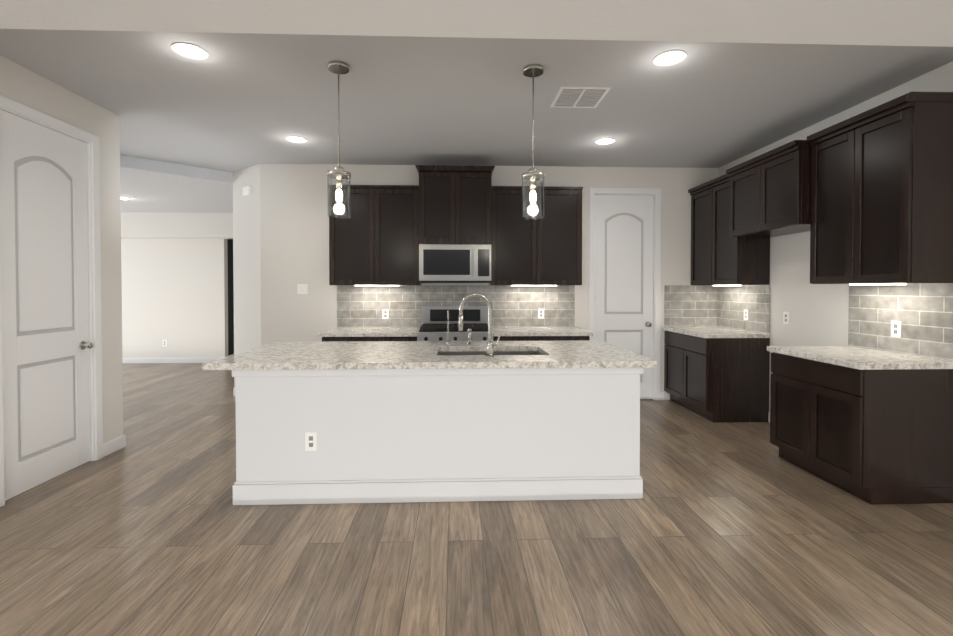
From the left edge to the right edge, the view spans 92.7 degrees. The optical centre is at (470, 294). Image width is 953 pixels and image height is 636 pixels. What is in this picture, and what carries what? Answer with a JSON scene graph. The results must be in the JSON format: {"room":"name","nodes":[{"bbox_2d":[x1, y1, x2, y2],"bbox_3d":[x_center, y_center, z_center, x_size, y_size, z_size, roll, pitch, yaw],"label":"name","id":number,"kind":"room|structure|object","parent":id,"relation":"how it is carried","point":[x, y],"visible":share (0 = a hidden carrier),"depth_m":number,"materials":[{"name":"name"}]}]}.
{"room":"kitchen","nodes":[
{"label":"kitchen","id":0,"kind":"room"},
{"bbox_2d":[0,55,122,443],"bbox_3d":[-2.839,-0.049,0.204,0.120,2.750,7.147,0,1,-2],"label":"wall","id":1,"kind":"structure","parent":0,"point":[25,86],"depth_m":3.60,"materials":[{"name":"white paint"}]},
{"bbox_2d":[0,110,92,500],"bbox_3d":[-2.881,0.065,3.118,0.107,2.419,0.696,0,1,-2],"label":"door","id":2,"kind":"structure","parent":1,"relation":"in","point":[47,345],"depth_m":3.08,"materials":[{"name":"white wood"}]},
{"bbox_2d":[0,95,102,506],"bbox_3d":[-2.931,0.031,3.117,0.138,2.502,0.844,0,1,-2],"label":"door frame","id":3,"kind":"structure","parent":1,"relation":"attached to","point":[10,106],"depth_m":3.47,"materials":[{"name":"white wood"}]},
{"bbox_2d":[121,164,718,399],"bbox_3d":[-3.559,-0.111,4.308,13.290,2.750,15.400,0,1,-2],"label":"wall","id":4,"kind":"structure","parent":0,"point":[280,232],"depth_m":5.35,"materials":[{"name":"white paint"}]},
{"bbox_2d":[242,186,250,195],"bbox_3d":[-2.638,-1.221,5.347,0.140,0.100,0.032,1,1,37],"label":"door chime","id":5,"kind":"object","parent":4,"relation":"attached to","point":[246,190],"visible":1,"depth_m":5.32,"materials":[{"name":"white plastic"}]},
{"bbox_2d":[297,284,307,293],"bbox_3d":[-1.931,-0.067,5.220,0.115,0.115,0.008,0,1,-2],"label":"light switch","id":6,"kind":"object","parent":4,"relation":"attached to","point":[302,288],"visible":1,"depth_m":5.22,"materials":[{"name":"white plastic"}]},
{"bbox_2d":[328,185,421,285],"bbox_3d":[-1.048,-0.643,5.073,0.974,1.088,0.342,0,1,-2],"label":"upper cabinet","id":7,"kind":"object","parent":4,"relation":"attached to","point":[374,240],"visible":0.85,"depth_m":4.92,"materials":[{"name":"brown wood"}]},
{"bbox_2d":[103,357,769,456],"bbox_3d":[-3.538,1.223,3.728,13.050,0.100,14.200,0,1,-2],"label":"baseboard","id":8,"kind":"structure","parent":4,"relation":"attached to","point":[114,445],"depth_m":8.02,"materials":[{"name":"white wood"}]},
{"bbox_2d":[415,165,494,244],"bbox_3d":[-0.169,-0.957,5.027,0.843,0.820,0.485,0,1,-2],"label":"upper cabinet","id":9,"kind":"object","parent":4,"relation":"attached to","point":[455,204],"visible":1,"depth_m":4.82,"materials":[{"name":"brown wood"}]},
{"bbox_2d":[419,244,490,282],"bbox_3d":[-0.170,-0.338,5.050,0.775,0.413,0.440,0,1,-2],"label":"microwave","id":10,"kind":"object","parent":9,"relation":"attached to","point":[454,263],"visible":1,"depth_m":4.88,"materials":[{"name":"silver metal"}]},
{"bbox_2d":[337,285,574,326],"bbox_3d":[-0.160,0.132,5.282,2.763,0.485,0.008,0,1,-2],"label":"backsplash","id":11,"kind":"structure","parent":4,"relation":"attached to","point":[511,306],"depth_m":5.28,"materials":[{"name":"tile"}]},
{"bbox_2d":[382,309,388,318],"bbox_3d":[-0.984,0.220,5.247,0.070,0.115,0.007,0,1,-2],"label":"outlet","id":12,"kind":"object","parent":11,"relation":"attached to","point":[385,313],"visible":1,"depth_m":5.25,"materials":[{"name":"white plastic"}]},
{"bbox_2d":[538,309,543,318],"bbox_3d":[0.825,0.219,5.310,0.070,0.115,0.007,0,1,-2],"label":"outlet","id":13,"kind":"object","parent":11,"relation":"attached to","point":[540,313],"visible":1,"depth_m":5.31,"materials":[{"name":"white plastic"}]},
{"bbox_2d":[489,186,582,285],"bbox_3d":[0.722,-0.644,5.134,1.009,1.088,0.342,0,1,-2],"label":"upper cabinet","id":14,"kind":"object","parent":4,"relation":"attached to","point":[546,250],"visible":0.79,"depth_m":4.98,"materials":[{"name":"brown wood"}]},
{"bbox_2d":[594,195,653,398],"bbox_3d":[1.814,0.031,5.356,0.706,2.419,0.107,0,1,-2],"label":"door","id":15,"kind":"structure","parent":4,"relation":"in","point":[624,229],"depth_m":5.37,"materials":[{"name":"white wood"}]},
{"bbox_2d":[589,188,660,399],"bbox_3d":[1.814,-0.003,5.406,0.854,2.502,0.138,0,1,-2],"label":"door frame","id":16,"kind":"structure","parent":4,"relation":"attached to","point":[655,192],"depth_m":5.34,"materials":[{"name":"white wood"}]},
{"bbox_2d":[664,285,716,326],"bbox_3d":[2.608,0.131,5.378,0.630,0.485,0.008,0,1,-2],"label":"backsplash","id":17,"kind":"structure","parent":4,"relation":"attached to","point":[690,305],"depth_m":5.37,"materials":[{"name":"tile"}]},
{"bbox_2d":[0,363,952,635],"bbox_3d":[-3.504,1.294,4.331,13.400,0.060,15.400,0,1,-2],"label":"floor","id":18,"kind":"structure","parent":0,"point":[718,529],"depth_m":2.29,"materials":[{"name":"brown wood"}]},
{"bbox_2d":[322,337,416,341],"bbox_3d":[-1.043,0.837,4.956,0.974,0.835,0.620,0,1,-2],"label":"base cabinet","id":19,"kind":"object","parent":18,"relation":"on","point":[326,339],"visible":0.08,"depth_m":4.64,"materials":[{"name":"brown wood"}]},
{"bbox_2d":[318,327,419,336],"bbox_3d":[-1.055,0.400,4.927,0.999,0.040,0.646,0,1,-2],"label":"countertop","id":20,"kind":"structure","parent":19,"relation":"on","point":[376,332],"depth_m":4.64,"materials":[{"name":"stone"}]},
{"bbox_2d":[232,368,643,504],"bbox_3d":[-0.202,0.863,3.346,2.545,0.833,1.065,0,1,-2],"label":"kitchen island","id":21,"kind":"object","parent":18,"relation":"on","point":[443,435],"visible":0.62,"depth_m":2.83,"materials":[{"name":"white"}]},
{"bbox_2d":[305,432,316,450],"bbox_3d":[-0.982,0.903,2.798,0.070,0.115,0.007,0,1,-2],"label":"outlet","id":22,"kind":"object","parent":21,"relation":"attached to","point":[310,441],"visible":1,"depth_m":2.79,"materials":[{"name":"white plastic"}]},
{"bbox_2d":[202,340,656,369],"bbox_3d":[-0.246,0.534,3.339,2.780,0.260,1.115,0,1,-2],"label":"island countertop","id":23,"kind":"structure","parent":21,"relation":"on","point":[413,355],"depth_m":3.02,"materials":[{"name":"stone"}]},
{"bbox_2d":[446,310,471,344],"bbox_3d":[-0.087,0.260,3.592,0.207,0.281,0.092,0,1,-7],"label":"soap dispenser","id":24,"kind":"object","parent":23,"relation":"on","point":[469,338],"visible":1,"depth_m":3.60,"materials":[{"name":"silver metal"}]},
{"bbox_2d":[459,293,500,357],"bbox_3d":[0.060,0.199,2.967,0.276,0.422,0.060,0,1,-2],"label":"faucet","id":25,"kind":"object","parent":23,"relation":"on","point":[490,346],"visible":1,"depth_m":2.96,"materials":[{"name":"silver metal"}]},
{"bbox_2d":[417,306,492,340],"bbox_3d":[-0.165,0.695,4.929,0.775,1.120,0.711,0,1,-2],"label":"range","id":26,"kind":"object","parent":18,"relation":"on","point":[434,323],"visible":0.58,"depth_m":5.17,"materials":[{"name":"silver metal"}]},
{"bbox_2d":[493,336,589,340],"bbox_3d":[0.727,0.836,5.017,1.009,0.835,0.620,0,1,-2],"label":"base cabinet","id":27,"kind":"object","parent":18,"relation":"on","point":[539,338],"visible":0.04,"depth_m":4.71,"materials":[{"name":"brown wood"}]},
{"bbox_2d":[492,327,592,335],"bbox_3d":[0.740,0.399,4.989,1.034,0.040,0.646,0,1,-2],"label":"countertop","id":28,"kind":"structure","parent":27,"relation":"on","point":[539,331],"depth_m":4.75,"materials":[{"name":"stone"}]},
{"bbox_2d":[664,331,769,422],"bbox_3d":[2.628,0.837,4.940,0.638,0.835,0.906,0,1,-2],"label":"base cabinet","id":29,"kind":"object","parent":18,"relation":"on","point":[717,380],"visible":0.96,"depth_m":4.49,"materials":[{"name":"brown wood"}]},
{"bbox_2d":[662,326,768,337],"bbox_3d":[2.608,0.400,4.928,0.659,0.040,0.897,0,1,-2],"label":"countertop","id":30,"kind":"structure","parent":29,"relation":"on","point":[709,332],"depth_m":4.70,"materials":[{"name":"stone"}]},
{"bbox_2d":[770,352,952,504],"bbox_3d":[2.688,0.864,3.188,0.638,0.835,0.799,0,1,-2],"label":"base cabinet","id":31,"kind":"object","parent":18,"relation":"on","point":[872,437],"visible":0.98,"depth_m":2.80,"materials":[{"name":"brown wood"}]},
{"bbox_2d":[767,346,952,369],"bbox_3d":[2.669,0.427,3.168,0.659,0.040,0.824,0,1,-2],"label":"countertop","id":32,"kind":"structure","parent":31,"relation":"on","point":[859,358],"depth_m":2.97,"materials":[{"name":"stone"}]},
{"bbox_2d":[0,0,952,212],"bbox_3d":[-3.504,-1.361,4.291,13.400,0.370,15.400,0,1,-2],"label":"ceiling","id":33,"kind":"structure","parent":0,"point":[434,82],"depth_m":3.02,"materials":[{"name":"grey paint"}]},
{"bbox_2d":[121,212,232,238],"bbox_3d":[-6.606,-1.199,7.844,7.205,0.420,0.250,0,1,-2],"label":"beam","id":34,"kind":"structure","parent":33,"relation":"attached to","point":[144,225],"depth_m":7.78,"materials":[{"name":"white paint"}]},
{"bbox_2d":[171,42,208,59],"bbox_3d":[-1.678,-1.458,2.719,0.190,0.007,0.190,0,1,-2],"label":"recessed light","id":35,"kind":"object","parent":33,"relation":"in","point":[189,50],"visible":1,"depth_m":2.71,"materials":[{"name":"white plastic"}]},
{"bbox_2d":[286,136,306,142],"bbox_3d":[-1.661,-1.482,4.333,0.190,0.007,0.190,0,1,-2],"label":"recessed light","id":36,"kind":"object","parent":33,"relation":"in","point":[296,139],"visible":1,"depth_m":4.32,"materials":[{"name":"white plastic"}]},
{"bbox_2d":[327,61,350,218],"bbox_3d":[-0.843,-0.982,2.908,0.149,0.964,0.149,0,1,-2],"label":"pendant light","id":37,"kind":"object","parent":33,"relation":"hanging from","point":[338,173],"visible":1,"depth_m":2.90,"materials":[{"name":"clear glass"}]},
{"bbox_2d":[522,64,544,219],"bbox_3d":[0.407,-0.983,2.951,0.149,0.964,0.149,0,1,-2],"label":"pendant light","id":38,"kind":"object","parent":33,"relation":"hanging from","point":[533,175],"visible":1,"depth_m":2.94,"materials":[{"name":"clear glass"}]},
{"bbox_2d":[550,87,610,107],"bbox_3d":[0.810,-1.466,3.388,0.360,0.012,0.360,0,1,-2],"label":"ceiling vent","id":39,"kind":"object","parent":33,"relation":"in","point":[579,97],"visible":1,"depth_m":3.36,"materials":[{"name":"white metal"}]},
{"bbox_2d":[595,138,615,144],"bbox_3d":[1.303,-1.483,4.386,0.190,0.007,0.190,0,1,-2],"label":"recessed light","id":40,"kind":"object","parent":33,"relation":"in","point":[603,141],"visible":0.98,"depth_m":4.38,"materials":[{"name":"white plastic"}]},
{"bbox_2d":[653,50,686,65],"bbox_3d":[1.228,-1.459,2.801,0.190,0.007,0.190,0,1,-2],"label":"recessed light","id":41,"kind":"object","parent":33,"relation":"in","point":[669,57],"visible":1,"depth_m":2.79,"materials":[{"name":"white plastic"}]},
{"bbox_2d":[717,61,952,411],"bbox_3d":[3.141,-0.062,1.118,0.120,2.750,8.558,0,1,-2],"label":"wall","id":42,"kind":"structure","parent":0,"point":[818,314],"depth_m":4.03,"materials":[{"name":"white paint"}]},
{"bbox_2d":[688,174,769,285],"bbox_3d":[2.764,-0.666,4.927,0.365,1.138,0.896,0,1,-2],"label":"upper cabinet","id":43,"kind":"object","parent":42,"relation":"attached to","point":[720,256],"visible":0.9,"depth_m":4.78,"materials":[{"name":"brown wood"}]},
{"bbox_2d":[717,285,770,333],"bbox_3d":[2.943,0.137,4.936,0.008,0.485,0.897,0,1,-2],"label":"backsplash","id":44,"kind":"structure","parent":42,"relation":"attached to","point":[733,302],"depth_m":4.88,"materials":[{"name":"tile"}]},
{"bbox_2d":[744,309,747,319],"bbox_3d":[2.938,0.212,4.845,0.007,0.115,0.070,0,1,-2],"label":"electrical outlet","id":45,"kind":"object","parent":44,"relation":"attached to","point":[745,314],"visible":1,"depth_m":4.85,"materials":[{"name":"white plastic"}]},
{"bbox_2d":[726,140,811,236],"bbox_3d":[2.750,-0.891,4.019,0.455,0.660,0.907,0,1,-2],"label":"upper cabinet","id":46,"kind":"object","parent":42,"relation":"attached to","point":[770,193],"visible":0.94,"depth_m":3.88,"materials":[{"name":"brown wood"}]},
{"bbox_2d":[783,312,788,323],"bbox_3d":[2.968,0.217,4.272,0.007,0.115,0.070,0,1,-2],"label":"outlet","id":47,"kind":"object","parent":42,"relation":"attached to","point":[785,317],"visible":1,"depth_m":4.27,"materials":[{"name":"white plastic"}]},
{"bbox_2d":[807,92,952,284],"bbox_3d":[2.825,-0.652,3.161,0.365,1.163,0.816,0,1,-2],"label":"upper cabinet","id":48,"kind":"object","parent":42,"relation":"attached to","point":[881,194],"visible":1,"depth_m":2.94,"materials":[{"name":"brown wood"}]},
{"bbox_2d":[848,283,952,360],"bbox_3d":[3.004,0.164,3.176,0.008,0.485,0.824,0,1,-2],"label":"backsplash","id":49,"kind":"structure","parent":42,"relation":"attached to","point":[922,313],"depth_m":3.13,"materials":[{"name":"tile"}]},
{"bbox_2d":[891,321,900,337],"bbox_3d":[2.995,0.240,3.198,0.007,0.115,0.070,0,1,-2],"label":"electrical outlet","id":50,"kind":"object","parent":49,"relation":"attached to","point":[895,328],"visible":1,"depth_m":3.19,"materials":[{"name":"white plastic"}]}
]}

